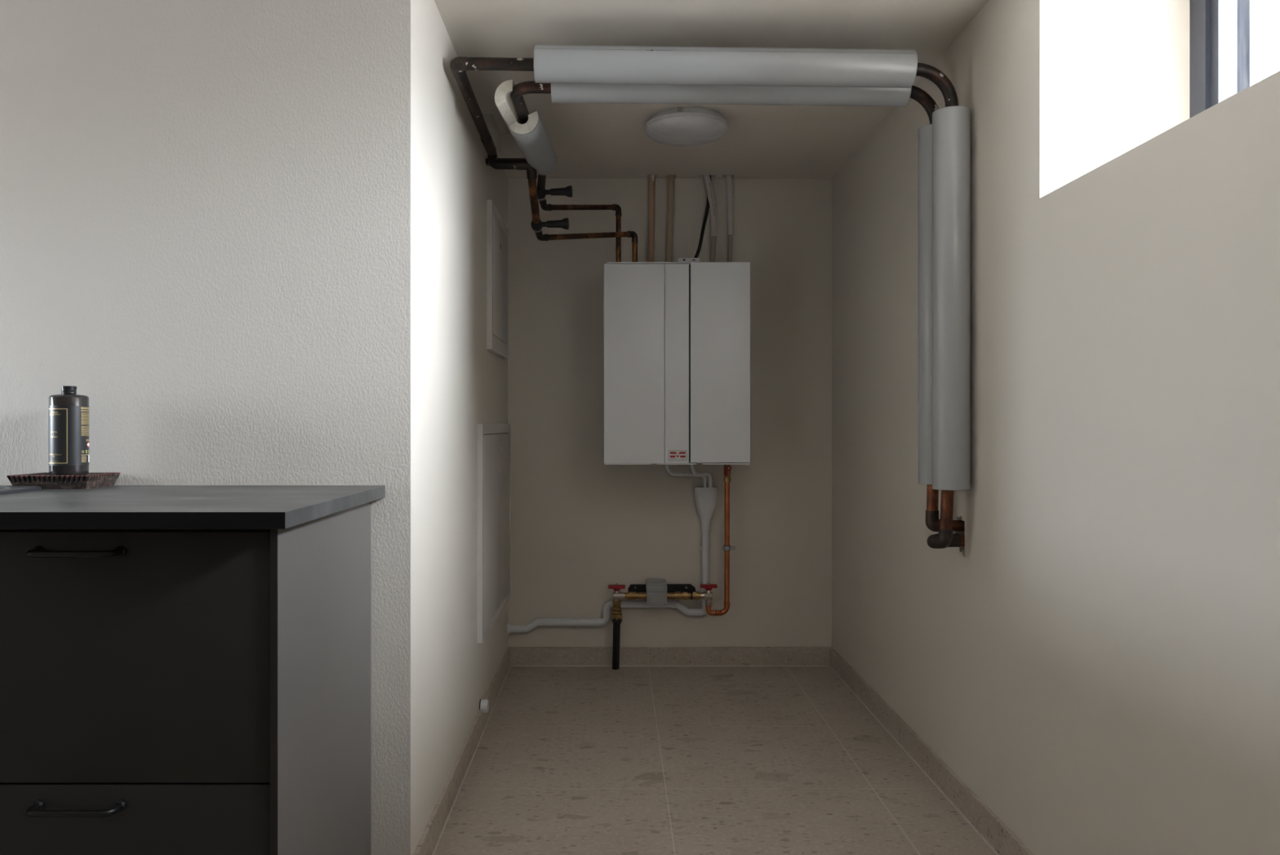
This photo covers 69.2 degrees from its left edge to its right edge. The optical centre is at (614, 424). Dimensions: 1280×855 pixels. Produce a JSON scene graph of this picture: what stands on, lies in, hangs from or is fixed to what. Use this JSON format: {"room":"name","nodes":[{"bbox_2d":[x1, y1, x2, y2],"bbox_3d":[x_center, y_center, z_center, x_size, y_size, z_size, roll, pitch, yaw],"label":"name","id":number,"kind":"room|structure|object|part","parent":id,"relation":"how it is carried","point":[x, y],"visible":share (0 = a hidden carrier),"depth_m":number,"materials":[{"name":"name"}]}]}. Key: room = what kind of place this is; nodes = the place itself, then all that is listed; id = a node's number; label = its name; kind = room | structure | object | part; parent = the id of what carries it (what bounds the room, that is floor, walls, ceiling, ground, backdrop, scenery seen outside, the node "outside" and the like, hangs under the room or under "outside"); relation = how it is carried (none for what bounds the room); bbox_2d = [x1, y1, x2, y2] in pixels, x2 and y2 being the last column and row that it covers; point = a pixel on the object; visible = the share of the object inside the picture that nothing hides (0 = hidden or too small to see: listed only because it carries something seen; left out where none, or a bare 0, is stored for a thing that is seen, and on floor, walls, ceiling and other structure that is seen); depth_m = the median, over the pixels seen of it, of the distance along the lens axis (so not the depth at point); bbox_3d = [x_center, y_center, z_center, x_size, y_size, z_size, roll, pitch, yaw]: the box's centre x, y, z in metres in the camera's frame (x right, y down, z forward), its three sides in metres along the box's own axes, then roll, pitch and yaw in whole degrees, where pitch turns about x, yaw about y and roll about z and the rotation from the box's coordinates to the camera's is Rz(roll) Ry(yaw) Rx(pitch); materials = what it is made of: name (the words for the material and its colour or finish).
{"room":"utility room","nodes":[
{"label":"utility room","id":0,"kind":"room"},
{"bbox_2d":[0,0,412,854],"bbox_3d":[-1.628,-0.009,2.078,2.344,2.129,0.015,0,0,0],"label":"wall","id":1,"kind":"structure","parent":0,"point":[206,206],"depth_m":2.07,"materials":[{"name":"white paint"}]},
{"bbox_2d":[412,0,507,854],"bbox_3d":[-0.578,-0.009,3.067,0.244,2.129,1.965,0,0,0],"label":"wall","id":2,"kind":"structure","parent":0,"point":[459,384],"depth_m":2.51,"materials":[{"name":"beige paint"}]},
{"bbox_2d":[413,647,511,854],"bbox_3d":[-0.454,1.014,3.054,0.014,0.083,1.969,0,0,0],"label":"baseboard","id":3,"kind":"structure","parent":2,"relation":"attached to","point":[428,843],"depth_m":2.68,"materials":[{"name":"stone"}]},
{"bbox_2d":[479,698,488,712],"bbox_3d":[-0.450,0.967,3.180,0.032,0.046,0.046,0,0,0],"label":"pipe stub","id":4,"kind":"object","parent":2,"relation":"attached to","point":[483,703],"visible":0.89,"depth_m":3.16,"materials":[{"name":"white plastic"}]},
{"bbox_2d":[477,423,510,643],"bbox_3d":[-0.453,0.368,3.533,0.028,0.738,0.835,0,0,0],"label":"access panel","id":5,"kind":"object","parent":2,"relation":"attached to","point":[493,439],"visible":0.95,"depth_m":3.37,"materials":[{"name":"white metal"}]},
{"bbox_3d":[-0.447,0.370,3.533,0.005,0.666,0.765,0,0,0],"label":"door","id":6,"kind":"part","parent":5,"relation":"part of","materials":[{"name":"grey"}]},
{"bbox_2d":[486,200,508,359],"bbox_3d":[-0.453,-0.542,3.611,0.029,0.541,0.509,0,0,0],"label":"electrical panel","id":7,"kind":"object","parent":2,"relation":"attached to","point":[497,232],"visible":0.98,"depth_m":3.48,"materials":[{"name":"white metal"}]},
{"bbox_3d":[-0.446,-0.551,3.610,0.005,0.443,0.450,0,0,0],"label":"door","id":8,"kind":"part","parent":7,"relation":"part of","materials":[{"name":"white metal"}]},
{"bbox_2d":[485,158,525,165],"bbox_3d":[-0.386,-0.934,3.300,0.143,0.018,0.030,0,0,0],"label":"support bracket","id":9,"kind":"object","parent":2,"relation":"attached to","point":[486,160],"visible":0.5,"depth_m":3.29,"materials":[{"name":"black metal"}]},
{"bbox_2d":[507,178,831,646],"bbox_3d":[0.410,-0.009,4.125,2.020,2.129,0.150,0,0,0],"label":"wall","id":10,"kind":"structure","parent":0,"point":[581,525],"depth_m":4.05,"materials":[{"name":"beige paint"}]},
{"bbox_2d":[506,486,717,635],"bbox_3d":[-0.010,0.594,4.020,0.913,0.644,0.066,0,0,0],"label":"drain pipe","id":11,"kind":"object","parent":10,"relation":"attached to","point":[705,498],"visible":0.98,"depth_m":4.01,"materials":[{"name":"white plastic"}]},
{"bbox_2d":[624,578,701,605],"bbox_3d":[0.210,0.722,3.987,0.336,0.096,0.119,0,0,0],"label":"meter","id":12,"kind":"object","parent":10,"relation":"attached to","point":[655,592],"visible":1,"depth_m":3.95,"materials":[{"name":"black metal"}]},
{"bbox_2d":[507,646,832,666],"bbox_3d":[0.242,1.014,4.043,1.417,0.083,0.014,0,0,0],"label":"baseboard","id":13,"kind":"structure","parent":10,"relation":"attached to","point":[519,655],"depth_m":4.04,"materials":[{"name":"stone"}]},
{"bbox_2d":[604,257,750,464],"bbox_3d":[0.247,-0.266,3.858,0.581,0.851,0.383,0,0,0],"label":"heating unit","id":14,"kind":"object","parent":10,"relation":"attached to","point":[677,335],"visible":1,"depth_m":3.67,"materials":[{"name":"white metal"}]},
{"bbox_3d":[0.077,-0.240,3.679,0.241,0.791,0.018,0,0,0],"label":"door","id":15,"kind":"part","parent":14,"relation":"part of","materials":[{"name":"white metal"}]},
{"bbox_3d":[0.246,-0.640,3.862,0.553,0.005,0.376,0,0,0],"label":"plate","id":16,"kind":"part","parent":14,"relation":"part of","materials":[{"name":"white metal"}]},
{"bbox_2d":[647,174,655,262],"bbox_3d":[0.160,-0.901,4.025,0.035,0.516,0.030,0,0,0],"label":"riser pipe","id":17,"kind":"object","parent":14,"relation":"attached to","point":[651,177],"visible":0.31,"depth_m":4.01,"materials":[{"name":"beige metal"}]},
{"bbox_2d":[666,174,674,262],"bbox_3d":[0.240,-0.901,4.026,0.039,0.516,0.027,0,0,0],"label":"riser pipe","id":18,"kind":"object","parent":14,"relation":"attached to","point":[671,177],"visible":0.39,"depth_m":4.01,"materials":[{"name":"beige metal"}]},
{"bbox_3d":[0.247,-0.240,3.679,0.096,0.790,0.018,0,0,0],"label":"panel","id":19,"kind":"part","parent":14,"relation":"part of","materials":[{"name":"white metal"}]},
{"bbox_3d":[0.250,0.125,3.668,0.070,0.038,0.001,0,0,0],"label":"badge plate","id":20,"kind":"part","parent":14,"relation":"part of","materials":[{"name":"white plastic"}]},
{"bbox_2d":[665,464,706,487],"bbox_3d":[0.307,0.238,3.968,0.193,0.169,0.024,0,0,-19],"label":"hose","id":21,"kind":"object","parent":14,"relation":"attached to","point":[667,466],"visible":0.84,"depth_m":3.96,"materials":[{"name":"white plastic"}]},
{"bbox_2d":[690,464,711,487],"bbox_3d":[0.372,0.238,3.963,0.125,0.169,0.022,0,0,-40],"label":"hose","id":22,"kind":"object","parent":14,"relation":"attached to","point":[697,473],"visible":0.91,"depth_m":3.97,"materials":[{"name":"white plastic"}]},
{"bbox_2d":[703,174,717,262],"bbox_3d":[0.411,-0.901,4.021,0.068,0.518,0.033,0,0,0],"label":"riser pipe","id":23,"kind":"object","parent":14,"relation":"attached to","point":[706,177],"visible":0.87,"depth_m":4.01,"materials":[{"name":"grey plastic"}]},
{"bbox_2d":[712,174,723,262],"bbox_3d":[0.440,-0.894,4.001,0.042,0.504,0.087,0,0,-24],"label":"wire","id":24,"kind":"object","parent":14,"relation":"attached to","point":[713,175],"visible":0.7,"depth_m":4.04,"materials":[{"name":"grey"}]},
{"bbox_3d":[0.419,-0.244,3.678,0.237,0.793,0.021,0,0,0],"label":"door","id":25,"kind":"part","parent":14,"relation":"part of","materials":[{"name":"white metal"}]},
{"bbox_2d":[706,464,735,615],"bbox_3d":[0.467,0.487,3.971,0.095,0.665,0.138,0,0,44],"label":"supply pipe","id":26,"kind":"object","parent":14,"relation":"attached to","point":[726,547],"visible":1,"depth_m":3.94,"materials":[{"name":"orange metal"}]},
{"bbox_2d":[700,582,717,606],"bbox_3d":[0.402,0.728,3.962,0.072,0.102,0.036,0,0,0],"label":"angle valve","id":27,"kind":"object","parent":26,"relation":"attached to","point":[707,596],"visible":1,"depth_m":3.95,"materials":[{"name":"silver metal"}]},
{"bbox_3d":[0.402,0.697,3.962,0.072,0.026,0.036,0,0,0],"label":"handle","id":28,"kind":"part","parent":27,"relation":"part of","materials":[{"name":"red paint"}]},
{"bbox_3d":[0.483,0.198,3.937,0.025,0.045,0.017,0,0,0],"label":"handle","id":29,"kind":"part","parent":26,"relation":"part of","materials":[{"name":"red paint"}]},
{"bbox_2d":[725,174,733,262],"bbox_3d":[0.497,-0.901,4.026,0.038,0.517,0.025,0,0,0],"label":"riser pipe","id":30,"kind":"object","parent":14,"relation":"attached to","point":[728,177],"visible":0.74,"depth_m":4.02,"materials":[{"name":"grey plastic"}]},
{"bbox_2d":[434,0,989,178],"bbox_3d":[-0.690,-1.174,0.825,4.220,0.200,6.750,0,0,0],"label":"ceiling","id":31,"kind":"structure","parent":0,"point":[588,140],"depth_m":2.63,"materials":[{"name":"paint"}]},
{"bbox_2d":[644,106,728,146],"bbox_3d":[0.253,-1.039,3.265,0.294,0.070,0.294,0,0,0],"label":"ceiling lamp","id":32,"kind":"object","parent":31,"relation":"attached to","point":[679,126],"visible":1,"depth_m":3.18,"materials":[{"name":"white plastic"}]},
{"bbox_2d":[693,174,711,257],"bbox_3d":[0.377,-0.923,3.950,0.023,0.474,0.201,0,0,22],"label":"power cable","id":33,"kind":"object","parent":31,"relation":"hanging from","point":[707,209],"visible":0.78,"depth_m":3.94,"materials":[{"name":"black plastic"}]},
{"bbox_2d":[434,666,995,854],"bbox_3d":[-0.690,1.105,0.825,4.220,0.100,6.750,0,0,0],"label":"floor","id":34,"kind":"structure","parent":0,"point":[567,760],"depth_m":2.79,"materials":[{"name":"tile"}]},
{"bbox_2d":[0,502,370,854],"bbox_3d":[-0.858,0.610,1.763,0.628,0.891,0.606,0,0,0],"label":"base cabinet","id":35,"kind":"object","parent":34,"relation":"on","point":[163,691],"visible":0.99,"depth_m":1.50,"materials":[{"name":"black wood"}]},
{"bbox_3d":[-0.866,0.616,1.480,0.151,0.018,0.040,0,0,0],"label":"handle","id":36,"kind":"part","parent":35,"relation":"part of","materials":[{"name":"black metal"}]},
{"bbox_3d":[-0.866,0.205,1.480,0.151,0.018,0.040,0,0,0],"label":"handle","id":37,"kind":"part","parent":35,"relation":"part of","materials":[{"name":"black metal"}]},
{"bbox_3d":[-0.864,0.789,1.510,0.612,0.411,0.021,0,0,0],"label":"drawer","id":38,"kind":"part","parent":35,"relation":"part of","materials":[{"name":"black laminate"}]},
{"bbox_3d":[-0.864,0.378,1.510,0.612,0.406,0.021,0,0,0],"label":"drawer","id":39,"kind":"part","parent":35,"relation":"part of","materials":[{"name":"black laminate"}]},
{"bbox_3d":[-0.550,0.610,1.780,0.012,0.891,0.572,0,0,0],"label":"panel","id":40,"kind":"part","parent":35,"relation":"part of","materials":[{"name":"grey laminate"}]},
{"bbox_2d":[611,600,622,669],"bbox_3d":[0.009,0.906,3.977,0.048,0.304,0.077,0,0,0],"label":"pipe","id":41,"kind":"object","parent":34,"relation":"on","point":[616,615],"visible":1,"depth_m":3.96,"materials":[{"name":"black plastic"}]},
{"bbox_2d":[608,582,625,600],"bbox_3d":[0.009,0.723,3.962,0.072,0.085,0.036,0,0,0],"label":"angle valve","id":42,"kind":"object","parent":41,"relation":"on","point":[617,594],"visible":1,"depth_m":3.95,"materials":[{"name":"silver metal"}]},
{"bbox_3d":[0.009,0.700,3.962,0.072,0.026,0.036,0,0,0],"label":"handle","id":43,"kind":"part","parent":42,"relation":"part of","materials":[{"name":"red paint"}]},
{"bbox_3d":[-1.737,0.609,1.758,1.126,0.891,0.595,0,0,0],"label":"cabinet","id":44,"kind":"object","parent":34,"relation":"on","visible":0},
{"bbox_2d":[0,484,385,528],"bbox_3d":[-1.406,0.150,1.754,1.788,0.027,0.629,0,0,0],"label":"countertop","id":45,"kind":"structure","parent":44,"relation":"on","point":[115,506],"depth_m":1.56,"materials":[{"name":"stone"}]},
{"bbox_2d":[0,485,40,494],"bbox_3d":[-1.455,0.217,1.732,0.530,0.178,0.405,0,0,0],"label":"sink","id":46,"kind":"object","parent":45,"relation":"in","point":[3,489],"visible":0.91,"depth_m":1.88,"materials":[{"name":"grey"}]},
{"bbox_2d":[6,471,120,488],"bbox_3d":[-1.187,0.122,2.002,0.170,0.029,0.128,0,0,0],"label":"wooden tray","id":47,"kind":"object","parent":45,"relation":"on","point":[44,480],"visible":0.87,"depth_m":1.95,"materials":[{"name":"brown wood"}]},
{"bbox_2d":[48,386,89,475],"bbox_3d":[-1.177,0.015,2.000,0.077,0.194,0.076,0,0,0],"label":"bottle","id":48,"kind":"object","parent":47,"relation":"on","point":[68,411],"visible":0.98,"depth_m":1.97,"materials":[{"name":"black plastic"}]},
{"bbox_2d":[831,0,1279,854],"bbox_3d":[1.185,-0.009,0.750,0.470,2.129,6.600,0,0,0],"label":"wall","id":49,"kind":"structure","parent":0,"point":[1097,660],"depth_m":1.99,"materials":[{"name":"beige paint"}]},
{"bbox_2d":[449,56,964,548],"bbox_3d":[0.273,-0.321,3.132,1.433,1.315,1.362,0,0,0],"label":"pipe","id":50,"kind":"object","parent":49,"relation":"attached to","point":[946,537],"visible":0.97,"depth_m":2.52,"materials":[{"name":"orange metal"}]},
{"bbox_3d":[-0.220,-0.739,3.418,0.102,0.043,0.043,0,0,0],"label":"handle","id":51,"kind":"part","parent":50,"relation":"part of","materials":[{"name":"black plastic"}]},
{"bbox_2d":[533,44,917,88],"bbox_3d":[0.290,-0.954,2.470,1.005,0.109,0.096,0,0,0],"label":"insulation","id":52,"kind":"object","parent":50,"relation":"attached to","point":[553,64],"visible":1,"depth_m":2.43,"materials":[{"name":"grey plastic"}]},
{"bbox_2d":[932,106,970,490],"bbox_3d":[0.897,-0.330,2.470,0.097,1.005,0.096,0,0,0],"label":"insulation","id":53,"kind":"object","parent":50,"relation":"attached to","point":[951,125],"visible":1,"depth_m":2.43,"materials":[{"name":"grey plastic"}]},
{"bbox_2d":[947,533,961,546],"bbox_3d":[0.922,0.317,2.530,0.035,0.036,0.036,0,0,0],"label":"pipe","id":54,"kind":"object","parent":50,"relation":"attached to","point":[957,538],"depth_m":2.51,"materials":[{"name":"metal"}]},
{"bbox_2d":[510,80,964,531],"bbox_3d":[0.347,-0.329,3.220,1.291,1.256,1.347,0,0,0],"label":"pipe","id":55,"kind":"object","parent":49,"relation":"attached to","point":[932,521],"visible":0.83,"depth_m":2.59,"materials":[{"name":"orange metal"}]},
{"bbox_2d":[494,80,556,175],"bbox_3d":[-0.270,-0.928,2.982,0.104,0.114,0.770,0,0,3],"label":"insulation","id":56,"kind":"object","parent":55,"relation":"attached to","point":[531,137],"visible":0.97,"depth_m":2.83,"materials":[{"name":"beige plastic"}]},
{"bbox_3d":[-0.208,-0.866,3.448,0.102,0.043,0.043,0,0,0],"label":"handle","id":57,"kind":"part","parent":55,"relation":"part of","materials":[{"name":"black plastic"}]},
{"bbox_2d":[551,83,911,106],"bbox_3d":[0.320,-0.943,2.587,0.991,0.108,0.096,0,0,0],"label":"insulation","id":58,"kind":"object","parent":55,"relation":"attached to","point":[560,92],"visible":0.48,"depth_m":2.56,"materials":[{"name":"grey plastic"}]},
{"bbox_2d":[918,124,932,484],"bbox_3d":[0.898,-0.330,2.587,0.097,0.991,0.096,0,0,0],"label":"insulation","id":59,"kind":"object","parent":55,"relation":"attached to","point":[925,133],"visible":0.41,"depth_m":2.56,"materials":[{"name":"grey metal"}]},
{"bbox_2d":[829,647,1035,854],"bbox_3d":[0.943,1.014,0.870,0.014,0.083,6.339,0,0,0],"label":"baseboard","id":60,"kind":"structure","parent":49,"relation":"attached to","point":[999,837],"depth_m":2.71,"materials":[{"name":"stone"}]},
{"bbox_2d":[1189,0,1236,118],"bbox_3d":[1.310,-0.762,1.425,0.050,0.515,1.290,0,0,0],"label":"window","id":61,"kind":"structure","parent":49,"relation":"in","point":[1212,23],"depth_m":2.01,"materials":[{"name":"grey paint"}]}
]}

